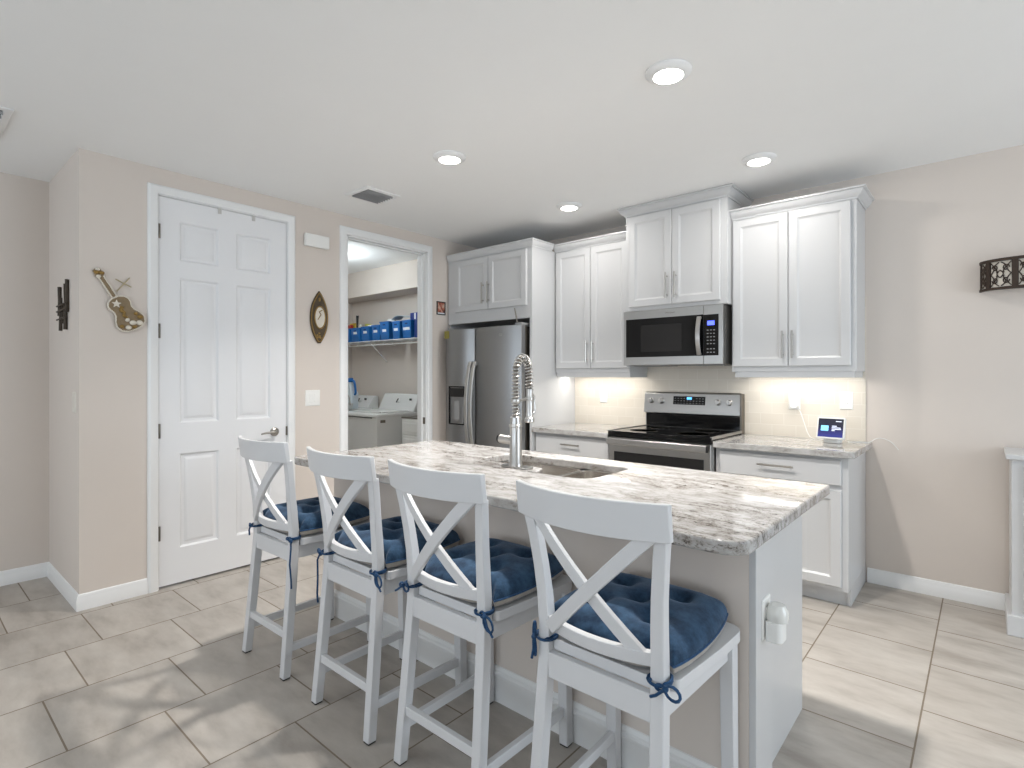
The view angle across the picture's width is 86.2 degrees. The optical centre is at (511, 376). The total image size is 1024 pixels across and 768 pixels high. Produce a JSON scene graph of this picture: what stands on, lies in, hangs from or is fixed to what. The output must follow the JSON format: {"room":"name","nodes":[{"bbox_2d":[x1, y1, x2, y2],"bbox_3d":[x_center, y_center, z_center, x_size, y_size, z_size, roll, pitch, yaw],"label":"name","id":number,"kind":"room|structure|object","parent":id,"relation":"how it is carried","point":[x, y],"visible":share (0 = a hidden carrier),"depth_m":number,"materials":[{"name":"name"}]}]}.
{"room":"kitchen","nodes":[
{"label":"kitchen","id":0,"kind":"room"},
{"bbox_2d":[0,172,48,570],"bbox_3d":[-4.570,0.015,1.968,0.110,2.605,4.690,0,0,41],"label":"wall","id":1,"kind":"structure","parent":0,"point":[24,201],"depth_m":3.53,"materials":[{"name":"beige paint"}]},
{"bbox_2d":[0,562,147,611],"bbox_3d":[-4.104,1.272,1.777,0.844,0.092,4.811,0,0,41],"label":"baseboard","id":2,"kind":"structure","parent":1,"relation":"attached to","point":[84,601],"depth_m":3.27,"materials":[{"name":"white paint"}]},
{"bbox_2d":[49,154,73,587],"bbox_3d":[-2.757,0.015,3.428,0.720,2.605,0.110,0,0,41],"label":"wall","id":3,"kind":"structure","parent":0,"point":[61,186],"depth_m":3.38,"materials":[{"name":"beige paint"}]},
{"bbox_2d":[56,279,68,330],"bbox_3d":[-2.703,-0.427,3.291,0.250,0.295,0.026,0,0,41],"label":"wall art","id":4,"kind":"object","parent":3,"relation":"attached to","point":[62,320],"visible":1,"depth_m":3.25},
{"bbox_2d":[74,148,477,593],"bbox_3d":[-1.360,0.015,4.407,0.110,2.605,3.420,0,0,41],"label":"wall","id":5,"kind":"structure","parent":0,"point":[110,192],"depth_m":3.26,"materials":[{"name":"beige paint"}]},
{"bbox_2d":[92,268,145,331],"bbox_3d":[-2.300,-0.442,3.212,0.031,0.360,0.260,0,0,41],"label":"wall art","id":6,"kind":"object","parent":5,"relation":"attached to","point":[127,318],"visible":1,"depth_m":3.21,"materials":[{"name":"brown wood"}]},
{"bbox_2d":[147,182,294,592],"bbox_3d":[-1.947,0.068,3.715,0.129,2.501,0.942,0,0,41],"label":"trim","id":7,"kind":"structure","parent":5,"relation":"attached to","point":[154,191],"depth_m":3.35,"materials":[{"name":"white paint"}]},
{"bbox_2d":[158,196,286,586],"bbox_3d":[-1.908,0.093,3.681,0.094,2.422,0.826,0,0,41],"label":"door","id":8,"kind":"structure","parent":5,"relation":"in","point":[222,323],"depth_m":3.64,"materials":[{"name":"white paint"}]},
{"bbox_2d":[305,390,319,405],"bbox_3d":[-1.508,0.163,4.145,0.010,0.120,0.118,0,0,41],"label":"light switch","id":9,"kind":"object","parent":5,"relation":"attached to","point":[312,397],"visible":1,"depth_m":4.14,"materials":[{"name":"white plastic"}]},
{"bbox_2d":[304,233,328,249],"bbox_3d":[-1.482,-1.024,4.148,0.044,0.095,0.194,0,0,41],"label":"door chime","id":10,"kind":"object","parent":5,"relation":"attached to","point":[311,240],"visible":1,"depth_m":4.12,"materials":[{"name":"white plastic"}]},
{"bbox_2d":[310,291,327,342],"bbox_3d":[-1.470,-0.454,4.175,0.027,0.400,0.148,0,0,41],"label":"wall ornament","id":11,"kind":"object","parent":5,"relation":"attached to","point":[318,310],"visible":1,"depth_m":4.17,"materials":[{"name":"brown wood"}]},
{"bbox_2d":[339,225,431,450],"bbox_3d":[-1.087,0.060,4.712,0.134,2.515,0.953,0,0,41],"label":"trim","id":12,"kind":"structure","parent":5,"relation":"attached to","point":[424,259],"depth_m":4.92,"materials":[{"name":"white paint"}]},
{"bbox_2d":[436,301,445,314],"bbox_3d":[-0.664,-0.638,5.117,0.011,0.123,0.104,0,0,41],"label":"picture frame","id":13,"kind":"object","parent":5,"relation":"attached to","point":[440,306],"visible":1,"depth_m":5.11,"materials":[{"name":"plastic"}]},
{"bbox_2d":[438,302,444,312],"bbox_3d":[-0.666,-0.645,5.119,0.005,0.097,0.092,0,0,41],"label":"print","id":14,"kind":"object","parent":13,"relation":"on","point":[441,305],"depth_m":5.12},
{"bbox_2d":[348,303,351,377],"bbox_3d":[-2.889,0.015,6.591,0.120,2.605,2.120,0,0,41],"label":"wall","id":15,"kind":"structure","parent":0,"point":[349,304],"depth_m":7.32,"materials":[{"name":"beige paint"}]},
{"bbox_2d":[0,0,1023,273],"bbox_3d":[-0.958,-1.327,1.044,10.300,0.080,8.220,0,0,41],"label":"ceiling","id":16,"kind":"structure","parent":0,"point":[547,104],"depth_m":2.51,"materials":[{"name":"paint"}]},
{"bbox_2d":[0,106,13,137],"bbox_3d":[-2.738,-1.278,2.611,0.478,0.019,0.480,0,0,41],"label":"ceiling vent","id":17,"kind":"object","parent":16,"relation":"in","point":[5,113],"visible":1,"depth_m":2.69,"materials":[{"name":"white metal"}]},
{"bbox_2d":[345,186,399,204],"bbox_3d":[-0.989,-1.278,3.881,0.270,0.019,0.280,0,0,41],"label":"ceiling vent","id":18,"kind":"object","parent":16,"relation":"in","point":[368,194],"visible":1,"depth_m":3.86,"materials":[{"name":"grey metal"}]},
{"bbox_2d":[433,150,465,164],"bbox_3d":[-0.366,-1.275,3.203,0.192,0.022,0.192,0,0,41],"label":"recessed light","id":19,"kind":"object","parent":16,"relation":"in","point":[448,157],"visible":1,"depth_m":3.17,"materials":[{"name":"white paint"}]},
{"bbox_2d":[556,202,581,210],"bbox_3d":[0.430,-1.275,4.118,0.192,0.022,0.192,0,0,41],"label":"recessed light","id":20,"kind":"object","parent":16,"relation":"in","point":[564,206],"visible":1,"depth_m":4.07,"materials":[{"name":"white paint"}]},
{"bbox_2d":[645,59,691,85],"bbox_3d":[0.660,-1.275,2.308,0.192,0.022,0.192,0,0,41],"label":"recessed light","id":21,"kind":"object","parent":16,"relation":"in","point":[666,72],"visible":1,"depth_m":2.28,"materials":[{"name":"white paint"}]},
{"bbox_2d":[741,152,776,166],"bbox_3d":[1.458,-1.275,3.231,0.192,0.022,0.192,0,0,41],"label":"recessed light","id":22,"kind":"object","parent":16,"relation":"in","point":[763,158],"visible":1,"depth_m":3.19,"materials":[{"name":"white paint"}]},
{"bbox_2d":[0,553,1023,767],"bbox_3d":[-0.958,1.348,1.044,10.300,0.060,8.220,0,0,41],"label":"floor","id":23,"kind":"structure","parent":0,"point":[894,677],"depth_m":2.29,"materials":[{"name":"tile"}]},
{"bbox_2d":[238,435,370,680],"bbox_3d":[-1.002,0.801,2.655,0.450,1.034,0.558,0,0,40],"label":"bar stool","id":24,"kind":"object","parent":23,"relation":"on","point":[266,538],"visible":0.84,"depth_m":2.47,"materials":[{"name":"white paint"}]},
{"bbox_2d":[248,497,369,588],"bbox_3d":[-0.976,0.772,2.686,0.438,0.306,0.464,0,0,40],"label":"seat cushion","id":25,"kind":"object","parent":24,"relation":"on","point":[309,511],"visible":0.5,"depth_m":2.60,"materials":[{"name":"blue fabric"}]},
{"bbox_2d":[348,395,378,410],"bbox_3d":[-2.015,0.779,6.748,0.685,1.078,0.678,0,0,41],"label":"dryer","id":26,"kind":"object","parent":23,"relation":"on","point":[364,401],"visible":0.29,"depth_m":6.86,"materials":[{"name":"white metal"}]},
{"bbox_2d":[348,395,352,409],"bbox_3d":[-2.022,0.290,6.449,0.416,0.186,0.120,0,0,41],"label":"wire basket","id":27,"kind":"object","parent":26,"relation":"on","point":[350,405],"visible":0.27,"depth_m":6.33,"materials":[{"name":"metal"}]},
{"bbox_2d":[348,378,357,408],"bbox_3d":[-1.908,0.200,6.529,0.194,0.364,0.110,0,0,41],"label":"detergent jug","id":28,"kind":"object","parent":26,"relation":"on","point":[352,390],"visible":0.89,"depth_m":6.49,"materials":[{"name":"plastic"}]},
{"bbox_2d":[348,393,416,449],"bbox_3d":[-1.479,0.760,6.284,0.690,1.115,0.678,0,0,41],"label":"washing machine","id":29,"kind":"object","parent":23,"relation":"on","point":[367,428],"visible":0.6,"depth_m":6.02,"materials":[{"name":"white metal"}]},
{"bbox_2d":[306,446,466,745],"bbox_3d":[-0.521,0.801,2.240,0.450,1.034,0.558,0,0,41],"label":"bar stool","id":30,"kind":"object","parent":23,"relation":"on","point":[360,469],"visible":0.8,"depth_m":2.06,"materials":[{"name":"white paint"}]},
{"bbox_2d":[316,516,459,602],"bbox_3d":[-0.489,0.772,2.266,0.478,0.306,0.465,0,0,41],"label":"seat cushion","id":31,"kind":"object","parent":30,"relation":"on","point":[392,528],"visible":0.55,"depth_m":2.18,"materials":[{"name":"blue fabric"}]},
{"bbox_2d":[401,416,416,443],"bbox_3d":[-0.896,0.869,5.885,0.414,0.878,0.429,0,0,41],"label":"tower","id":32,"kind":"object","parent":23,"relation":"on","point":[409,423],"visible":0.14,"depth_m":5.77,"materials":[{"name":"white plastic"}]},
{"bbox_2d":[388,459,572,767],"bbox_3d":[-0.113,0.801,1.898,0.450,1.034,0.558,0,0,41],"label":"bar stool","id":33,"kind":"object","parent":23,"relation":"on","point":[467,489],"visible":0.93,"depth_m":1.74,"materials":[{"name":"white paint"}]},
{"bbox_2d":[395,538,563,637],"bbox_3d":[-0.082,0.693,1.923,0.473,0.148,0.464,0,0,41],"label":"seat cushion","id":34,"kind":"object","parent":33,"relation":"on","point":[513,578],"visible":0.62,"depth_m":1.83,"materials":[{"name":"blue fabric"}]},
{"bbox_2d":[444,322,529,450],"bbox_3d":[-0.086,0.435,4.989,0.915,1.765,0.772,0,0,41],"label":"refrigerator","id":35,"kind":"object","parent":23,"relation":"on","point":[479,361],"visible":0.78,"depth_m":4.69,"materials":[{"name":"silver metal"}]},
{"bbox_2d":[446,237,574,450],"bbox_3d":[-0.022,0.090,5.057,1.056,2.456,0.685,0,0,41],"label":"tall cabinet","id":36,"kind":"object","parent":23,"relation":"on","point":[485,285],"visible":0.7,"depth_m":4.71,"materials":[{"name":"white paint"}]},
{"bbox_2d":[334,461,801,767],"bbox_3d":[0.089,0.887,2.583,2.251,0.862,0.761,0,0,41],"label":"kitchen island","id":37,"kind":"object","parent":23,"relation":"on","point":[769,674],"visible":0.29,"depth_m":1.92,"materials":[{"name":"beige paint"}]},
{"bbox_2d":[294,440,829,555],"bbox_3d":[0.037,0.437,2.482,2.287,0.038,0.998,0,0,41],"label":"island countertop","id":38,"kind":"structure","parent":37,"relation":"on","point":[713,512],"depth_m":2.04,"materials":[{"name":"stone"}]},
{"bbox_2d":[496,353,535,469],"bbox_3d":[0.044,0.155,2.564,0.189,0.526,0.172,0,0,41],"label":"kitchen faucet","id":39,"kind":"object","parent":38,"relation":"on","point":[515,438],"visible":1,"depth_m":2.51,"materials":[{"name":"silver metal"}]},
{"bbox_2d":[503,461,612,477],"bbox_3d":[0.154,0.558,2.600,0.739,0.202,0.394,0,0,41],"label":"sink","id":40,"kind":"object","parent":38,"relation":"in","point":[547,469],"visible":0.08,"depth_m":2.74,"materials":[{"name":"metal"}]},
{"bbox_2d":[761,593,769,640],"bbox_3d":[0.760,0.718,1.633,0.008,0.118,0.072,0,0,41],"label":"wall outlet","id":41,"kind":"object","parent":37,"relation":"attached to","point":[764,603],"visible":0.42,"depth_m":1.61,"materials":[{"name":"white plastic"}]},
{"bbox_2d":[765,601,788,644],"bbox_3d":[0.783,0.723,1.613,0.062,0.111,0.064,0,0,41],"label":"night light","id":42,"kind":"object","parent":37,"relation":"attached to","point":[777,614],"visible":1,"depth_m":1.59,"materials":[{"name":"white plastic"}]},
{"bbox_2d":[536,432,608,459],"bbox_3d":[0.640,0.887,4.504,0.719,0.861,0.635,0,0,41],"label":"base cabinet","id":43,"kind":"object","parent":23,"relation":"on","point":[582,446],"visible":0.14,"depth_m":4.27,"materials":[{"name":"white paint"}]},
{"bbox_2d":[532,422,630,437],"bbox_3d":[0.641,0.437,4.504,0.721,0.038,0.635,0,0,41],"label":"countertop","id":44,"kind":"structure","parent":43,"relation":"on","point":[576,429],"depth_m":4.40,"materials":[{"name":"stone"}]},
{"bbox_2d":[516,479,739,767],"bbox_3d":[0.324,0.801,1.520,0.450,1.034,0.558,0,0,41],"label":"bar stool","id":45,"kind":"object","parent":23,"relation":"on","point":[646,524],"visible":0.88,"depth_m":1.36,"materials":[{"name":"white paint"}]},
{"bbox_2d":[530,572,727,703],"bbox_3d":[0.358,0.698,1.542,0.455,0.158,0.462,0,0,41],"label":"seat cushion","id":46,"kind":"object","parent":45,"relation":"on","point":[696,619],"visible":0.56,"depth_m":1.46,"materials":[{"name":"blue fabric"}]},
{"bbox_2d":[606,391,744,471],"bbox_3d":[1.188,0.710,3.996,0.773,1.176,0.682,0,0,41],"label":"stove","id":47,"kind":"object","parent":23,"relation":"on","point":[680,430],"visible":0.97,"depth_m":3.98,"materials":[{"name":"silver metal"}]},
{"bbox_2d":[608,425,741,441],"bbox_3d":[1.182,0.409,3.987,0.766,0.028,0.577,0,0,41],"label":"cooktop","id":48,"kind":"object","parent":47,"relation":"in","point":[660,433],"depth_m":3.90,"materials":[{"name":"black glass"}]},
{"bbox_2d":[716,448,865,606],"bbox_3d":[1.782,0.887,3.515,0.745,0.861,0.635,0,0,41],"label":"base cabinet","id":49,"kind":"object","parent":23,"relation":"on","point":[834,528],"visible":0.4,"depth_m":3.18,"materials":[{"name":"white paint"}]},
{"bbox_2d":[713,434,871,458],"bbox_3d":[1.795,0.437,3.505,0.782,0.038,0.635,0,0,41],"label":"countertop","id":50,"kind":"structure","parent":49,"relation":"on","point":[846,449],"depth_m":3.36,"materials":[{"name":"stone"}]},
{"bbox_2d":[816,417,845,443],"bbox_3d":[2.026,0.337,3.454,0.121,0.161,0.158,0,0,-43],"label":"smart display","id":51,"kind":"object","parent":50,"relation":"on","point":[829,429],"visible":1,"depth_m":3.42,"materials":[{"name":"white plastic"}]},
{"bbox_2d":[852,438,898,449],"bbox_3d":[2.270,0.422,3.442,0.286,0.074,0.024,0,0,13],"label":"power cord","id":52,"kind":"object","parent":50,"relation":"on","point":[876,438],"visible":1,"depth_m":3.44,"materials":[{"name":"white plastic"}]},
{"bbox_2d":[1004,447,1023,638],"bbox_3d":[3.109,0.857,2.527,1.236,0.922,0.381,0,0,41],"label":"fireplace mantel","id":53,"kind":"object","parent":23,"relation":"on","point":[1014,600],"visible":1,"depth_m":2.78,"materials":[{"name":"white paint"}]},
{"bbox_2d":[352,145,1023,593],"bbox_3d":[1.692,0.015,4.106,10.300,2.605,0.120,0,0,41],"label":"wall","id":54,"kind":"structure","parent":0,"point":[945,357],"depth_m":3.28,"materials":[{"name":"beige paint"}]},
{"bbox_2d":[348,259,416,302],"bbox_3d":[-1.314,-1.135,6.431,2.470,0.305,0.300,0,0,41],"label":"wall","id":55,"kind":"structure","parent":54,"relation":"attached to","point":[399,279],"depth_m":6.45,"materials":[{"name":"beige paint"}]},
{"bbox_2d":[348,338,416,361],"bbox_3d":[-1.317,-0.303,6.428,2.460,0.251,0.302,0,0,41],"label":"wire shelf","id":56,"kind":"object","parent":54,"relation":"attached to","point":[403,339],"visible":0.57,"depth_m":6.61,"materials":[{"name":"white metal"}]},
{"bbox_2d":[348,328,351,341],"bbox_3d":[-2.038,-0.517,7.051,0.211,0.175,0.266,0,0,41],"label":"storage bin","id":57,"kind":"object","parent":56,"relation":"on","point":[349,329],"visible":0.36,"depth_m":6.91,"materials":[{"name":"blue plastic"}]},
{"bbox_2d":[350,328,361,341],"bbox_3d":[-1.873,-0.517,6.909,0.196,0.175,0.266,0,0,41],"label":"storage bin","id":58,"kind":"object","parent":56,"relation":"on","point":[356,333],"visible":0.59,"depth_m":6.79,"materials":[{"name":"blue plastic"}]},
{"bbox_2d":[356,316,358,327],"bbox_3d":[-1.944,-0.608,6.873,0.032,0.317,0.046,0,0,-31],"label":"handle","id":59,"kind":"object","parent":58,"relation":"in","point":[357,317],"visible":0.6,"depth_m":6.86,"materials":[{"name":"plastic"}]},
{"bbox_2d":[361,326,372,340],"bbox_3d":[-1.712,-0.519,6.769,0.181,0.180,0.266,0,0,41],"label":"storage bin","id":60,"kind":"object","parent":56,"relation":"on","point":[366,331],"visible":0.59,"depth_m":6.65,"materials":[{"name":"blue plastic"}]},
{"bbox_2d":[371,325,380,340],"bbox_3d":[-1.552,-0.522,6.630,0.166,0.185,0.266,0,0,41],"label":"storage bin","id":61,"kind":"object","parent":56,"relation":"on","point":[376,334],"visible":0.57,"depth_m":6.53,"materials":[{"name":"blue plastic"}]},
{"bbox_2d":[379,321,392,339],"bbox_3d":[-1.419,-0.537,6.516,0.186,0.215,0.266,0,0,41],"label":"storage bin","id":62,"kind":"object","parent":56,"relation":"on","point":[386,330],"visible":0.57,"depth_m":6.40,"materials":[{"name":"blue plastic"}]},
{"bbox_2d":[391,315,409,319],"bbox_3d":[-1.263,-0.690,6.360,0.280,0.056,0.140,0,0,41],"label":"plastic sheet","id":63,"kind":"object","parent":62,"relation":"on","point":[398,317],"visible":0.84,"depth_m":6.39,"materials":[{"name":"plastic"}]},
{"bbox_2d":[391,321,402,338],"bbox_3d":[-1.253,-0.532,6.372,0.156,0.205,0.266,0,0,41],"label":"storage bin","id":64,"kind":"object","parent":56,"relation":"on","point":[397,328],"visible":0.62,"depth_m":6.26,"materials":[{"name":"blue plastic"}]},
{"bbox_2d":[401,320,413,337],"bbox_3d":[-1.108,-0.532,6.246,0.171,0.205,0.266,0,0,41],"label":"storage bin","id":65,"kind":"object","parent":56,"relation":"on","point":[407,325],"visible":0.47,"depth_m":6.13,"materials":[{"name":"blue plastic"}]},
{"bbox_2d":[414,319,416,337],"bbox_3d":[-0.957,-0.532,6.129,0.155,0.204,0.230,0,0,41],"label":"storage bin","id":66,"kind":"object","parent":56,"relation":"on","point":[415,320],"visible":0.2,"depth_m":6.08,"materials":[{"name":"blue plastic"}]},
{"bbox_2d":[410,312,416,319],"bbox_3d":[-1.005,-0.675,6.143,0.225,0.078,0.172,0,0,41],"label":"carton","id":67,"kind":"object","parent":66,"relation":"on","point":[413,316],"visible":0.36,"depth_m":6.12,"materials":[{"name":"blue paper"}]},
{"bbox_2d":[553,231,647,376],"bbox_3d":[0.738,-0.564,4.610,0.729,1.140,0.365,0,0,41],"label":"upper cabinet","id":68,"kind":"object","parent":54,"relation":"attached to","point":[590,272],"visible":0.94,"depth_m":4.48,"materials":[{"name":"white paint"}]},
{"bbox_2d":[600,389,606,402],"bbox_3d":[0.799,0.171,4.782,0.072,0.116,0.008,0,0,41],"label":"wall outlet","id":69,"kind":"object","parent":54,"relation":"attached to","point":[603,392],"visible":1,"depth_m":4.78,"materials":[{"name":"white plastic"}]},
{"bbox_2d":[617,183,753,311],"bbox_3d":[1.279,-0.890,4.086,0.871,0.787,0.450,0,0,41],"label":"upper cabinet","id":70,"kind":"object","parent":54,"relation":"attached to","point":[679,248],"visible":0.94,"depth_m":3.90,"materials":[{"name":"white paint"}]},
{"bbox_2d":[624,304,731,366],"bbox_3d":[1.260,-0.286,4.087,0.765,0.415,0.452,0,0,41],"label":"microwave","id":71,"kind":"object","parent":70,"relation":"attached to","point":[693,335],"visible":1,"depth_m":3.91,"materials":[{"name":"grey metal"}]},
{"bbox_2d":[575,297,865,441],"bbox_3d":[1.426,-0.047,4.251,2.247,0.930,0.009,0,0,41],"label":"backsplash","id":72,"kind":"structure","parent":54,"relation":"attached to","point":[767,411],"depth_m":3.97,"materials":[{"name":"tile"}]},
{"bbox_2d":[789,392,799,408],"bbox_3d":[1.953,0.168,3.784,0.074,0.118,0.008,0,0,41],"label":"wall outlet","id":73,"kind":"object","parent":54,"relation":"attached to","point":[789,392],"visible":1,"depth_m":3.77,"materials":[{"name":"white plastic"}]},
{"bbox_2d":[789,393,799,407],"bbox_3d":[1.942,0.166,3.765,0.060,0.107,0.035,0,0,41],"label":"plug","id":74,"kind":"object","parent":73,"relation":"attached to","point":[793,397],"visible":1,"depth_m":3.75,"materials":[{"name":"white plastic"}]},
{"bbox_2d":[729,184,874,376],"bbox_3d":[1.896,-0.564,3.608,0.786,1.140,0.365,0,0,41],"label":"upper cabinet","id":75,"kind":"object","parent":54,"relation":"attached to","point":[798,263],"visible":1,"depth_m":3.48,"materials":[{"name":"white paint"}]},
{"bbox_2d":[840,392,852,409],"bbox_3d":[2.188,0.158,3.580,0.074,0.116,0.008,0,0,41],"label":"wall outlet","id":76,"kind":"object","parent":54,"relation":"attached to","point":[846,398],"visible":1,"depth_m":3.58,"materials":[{"name":"white plastic"}]},
{"bbox_2d":[843,401,848,405],"bbox_3d":[2.187,0.177,3.579,0.034,0.029,0.004,0,0,41],"label":"socket","id":77,"kind":"object","parent":76,"relation":"attached to","point":[845,403],"depth_m":3.58,"materials":[{"name":"plastic"}]},
{"bbox_2d":[867,567,1004,610],"bbox_3d":[2.529,1.272,3.293,0.660,0.092,0.014,0,0,41],"label":"baseboard","id":78,"kind":"structure","parent":54,"relation":"attached to","point":[990,599],"depth_m":3.27,"materials":[{"name":"white paint"}]},
{"bbox_2d":[979,255,1023,292],"bbox_3d":[2.810,-0.568,2.975,0.408,0.172,0.123,0,0,41],"label":"wall sconce","id":79,"kind":"object","parent":54,"relation":"attached to","point":[1006,272],"visible":1,"depth_m":3.02,"materials":[{"name":"brown metal"}]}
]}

